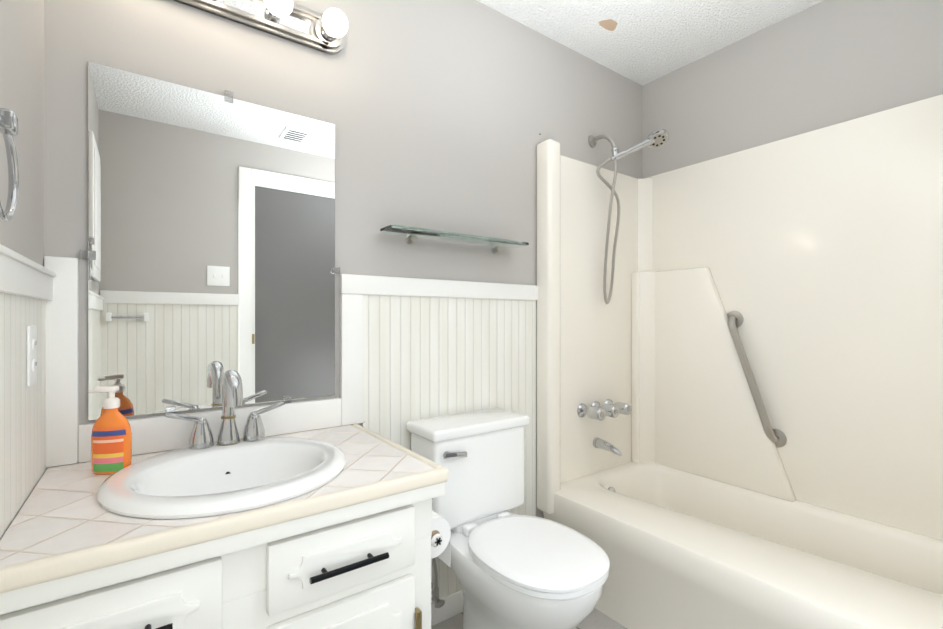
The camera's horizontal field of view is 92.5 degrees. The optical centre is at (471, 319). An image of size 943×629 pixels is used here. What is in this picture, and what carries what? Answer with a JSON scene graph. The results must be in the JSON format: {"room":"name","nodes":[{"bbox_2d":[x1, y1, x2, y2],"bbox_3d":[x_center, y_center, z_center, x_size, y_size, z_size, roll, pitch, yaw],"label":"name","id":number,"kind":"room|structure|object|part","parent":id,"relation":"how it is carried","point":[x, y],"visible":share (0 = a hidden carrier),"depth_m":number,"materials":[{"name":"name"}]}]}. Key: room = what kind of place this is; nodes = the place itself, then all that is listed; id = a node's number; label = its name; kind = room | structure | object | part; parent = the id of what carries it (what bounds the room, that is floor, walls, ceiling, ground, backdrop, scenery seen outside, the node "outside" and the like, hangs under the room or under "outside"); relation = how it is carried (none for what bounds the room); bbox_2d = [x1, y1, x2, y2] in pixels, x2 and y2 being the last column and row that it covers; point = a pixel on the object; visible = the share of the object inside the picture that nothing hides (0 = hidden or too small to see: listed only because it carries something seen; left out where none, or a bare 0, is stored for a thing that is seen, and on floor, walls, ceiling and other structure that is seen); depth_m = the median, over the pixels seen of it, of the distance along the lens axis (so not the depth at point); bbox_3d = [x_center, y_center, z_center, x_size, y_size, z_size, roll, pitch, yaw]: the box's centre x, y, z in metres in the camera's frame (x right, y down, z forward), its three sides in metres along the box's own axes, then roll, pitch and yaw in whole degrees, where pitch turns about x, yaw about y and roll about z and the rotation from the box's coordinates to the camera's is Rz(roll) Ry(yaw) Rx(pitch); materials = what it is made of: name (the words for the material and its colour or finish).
{"room":"bathroom","nodes":[
{"label":"bathroom","id":0,"kind":"room"},
{"bbox_2d":[0,0,43,265],"bbox_3d":[-0.596,-0.069,0.406,0.100,2.440,1.580,0,0,-36],"label":"wall","id":1,"kind":"structure","parent":0,"point":[22,69],"depth_m":0.91,"materials":[{"name":"grey paint"}]},
{"bbox_2d":[0,108,18,221],"bbox_3d":[-0.650,-0.216,0.614,0.044,0.161,0.142,0,0,-36],"label":"towel ring","id":2,"kind":"object","parent":1,"relation":"attached to","point":[8,124],"visible":1,"depth_m":0.65,"materials":[{"name":"silver metal"}]},
{"bbox_2d":[0,244,55,539],"bbox_3d":[-0.545,0.520,0.443,0.024,1.262,1.580,0,0,-36],"label":"wainscot","id":3,"kind":"structure","parent":1,"relation":"attached to","point":[26,288],"depth_m":0.83,"materials":[{"name":"white paint"}]},
{"bbox_2d":[27,326,36,386],"bbox_3d":[-0.890,0.072,0.915,0.008,0.120,0.072,0,0,-36],"label":"electrical outlet plate","id":4,"kind":"object","parent":3,"relation":"attached to","point":[31,355],"visible":1,"depth_m":0.90,"materials":[{"name":"white plastic"}]},
{"bbox_2d":[44,0,641,517],"bbox_3d":[-0.067,-0.071,1.825,2.620,2.440,0.100,0,0,-36],"label":"wall","id":5,"kind":"structure","parent":0,"point":[442,114],"depth_m":1.61,"materials":[{"name":"grey paint"}]},
{"bbox_2d":[80,61,339,419],"bbox_3d":[-0.698,-0.195,1.298,0.650,0.920,0.010,0,0,-36],"label":"wall mirror","id":6,"kind":"object","parent":5,"relation":"attached to","point":[209,254],"visible":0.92,"depth_m":1.26,"materials":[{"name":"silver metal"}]},
{"bbox_2d":[172,0,347,54],"bbox_3d":[-0.636,-0.920,1.273,0.605,0.110,0.124,0,0,-36],"label":"sconce","id":7,"kind":"object","parent":5,"relation":"attached to","point":[291,21],"visible":1,"depth_m":1.36,"materials":[{"name":"silver metal"}]},
{"bbox_2d":[44,256,537,625],"bbox_3d":[-0.360,0.500,1.538,1.604,1.300,0.022,0,0,-36],"label":"wainscot","id":8,"kind":"structure","parent":5,"relation":"attached to","point":[411,349],"depth_m":1.61,"materials":[{"name":"white paint"}]},
{"bbox_2d":[380,225,528,253],"bbox_3d":[-0.044,-0.293,1.699,0.620,0.036,0.129,0,0,-36],"label":"glass shelf","id":9,"kind":"object","parent":5,"relation":"attached to","point":[412,234],"visible":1,"depth_m":1.64,"materials":[{"name":"teal"}]},
{"bbox_2d":[431,608,626,628],"bbox_3d":[0.425,1.200,1.146,2.620,0.100,1.780,0,0,-36],"label":"floor","id":10,"kind":"structure","parent":0,"point":[595,618],"depth_m":1.71,"materials":[{"name":"beige tile"}]},
{"bbox_2d":[0,370,450,628],"bbox_3d":[-0.474,0.640,1.095,0.895,1.021,0.599,0,0,-36],"label":"vanity cabinet","id":11,"kind":"object","parent":10,"relation":"on","point":[338,527],"visible":1,"depth_m":0.87,"materials":[{"name":"white paint"}]},
{"bbox_2d":[88,386,131,474],"bbox_3d":[-0.828,0.251,1.034,0.079,0.196,0.050,0,0,-36],"label":"soap bottle","id":12,"kind":"object","parent":11,"relation":"on","point":[111,443],"visible":0.96,"depth_m":1.02,"materials":[{"name":"orange plastic"}]},
{"bbox_2d":[97,370,345,518],"bbox_3d":[-0.542,0.311,1.035,0.490,0.364,0.496,0,0,-36],"label":"sink","id":13,"kind":"object","parent":11,"relation":"in","point":[232,474],"depth_m":1.07,"materials":[{"name":"white ceramic"}]},
{"bbox_2d":[406,408,609,628],"bbox_3d":[0.129,0.757,1.479,0.428,0.786,0.676,0,0,-36],"label":"toilet","id":14,"kind":"object","parent":10,"relation":"on","point":[512,570],"visible":0.85,"depth_m":1.46,"materials":[{"name":"white ceramic"}]},
{"bbox_2d":[537,94,942,628],"bbox_3d":[1.074,0.117,1.614,0.814,2.065,1.577,0,0,-36],"label":"shower","id":15,"kind":"object","parent":10,"relation":"on","point":[739,389],"visible":1,"depth_m":1.86,"materials":[{"name":"white plastic"}]},
{"bbox_2d":[577,399,631,491],"bbox_3d":[0.649,0.635,2.158,0.268,0.470,0.139,0,0,-36],"label":"tub faucet","id":16,"kind":"object","parent":15,"relation":"on","point":[596,449],"depth_m":2.18,"materials":[{"name":"silver metal"}]},
{"bbox_3d":[1.233,0.254,1.988,0.061,0.590,0.250,0,0,-36],"label":"grab rail","id":17,"kind":"part","parent":15,"relation":"part of","materials":[{"name":"silver metal"}]},
{"bbox_2d":[476,0,823,85],"bbox_3d":[0.425,-1.339,1.143,2.620,0.101,1.780,0,0,-36],"label":"ceiling","id":18,"kind":"structure","parent":0,"point":[644,42],"depth_m":1.98,"materials":[{"name":"white paint"}]},
{"bbox_2d":[642,0,942,178],"bbox_3d":[1.446,-0.071,1.883,0.100,2.440,1.580,0,0,-36],"label":"wall","id":19,"kind":"structure","parent":0,"point":[824,63],"depth_m":1.90,"materials":[{"name":"grey paint"}]}
]}

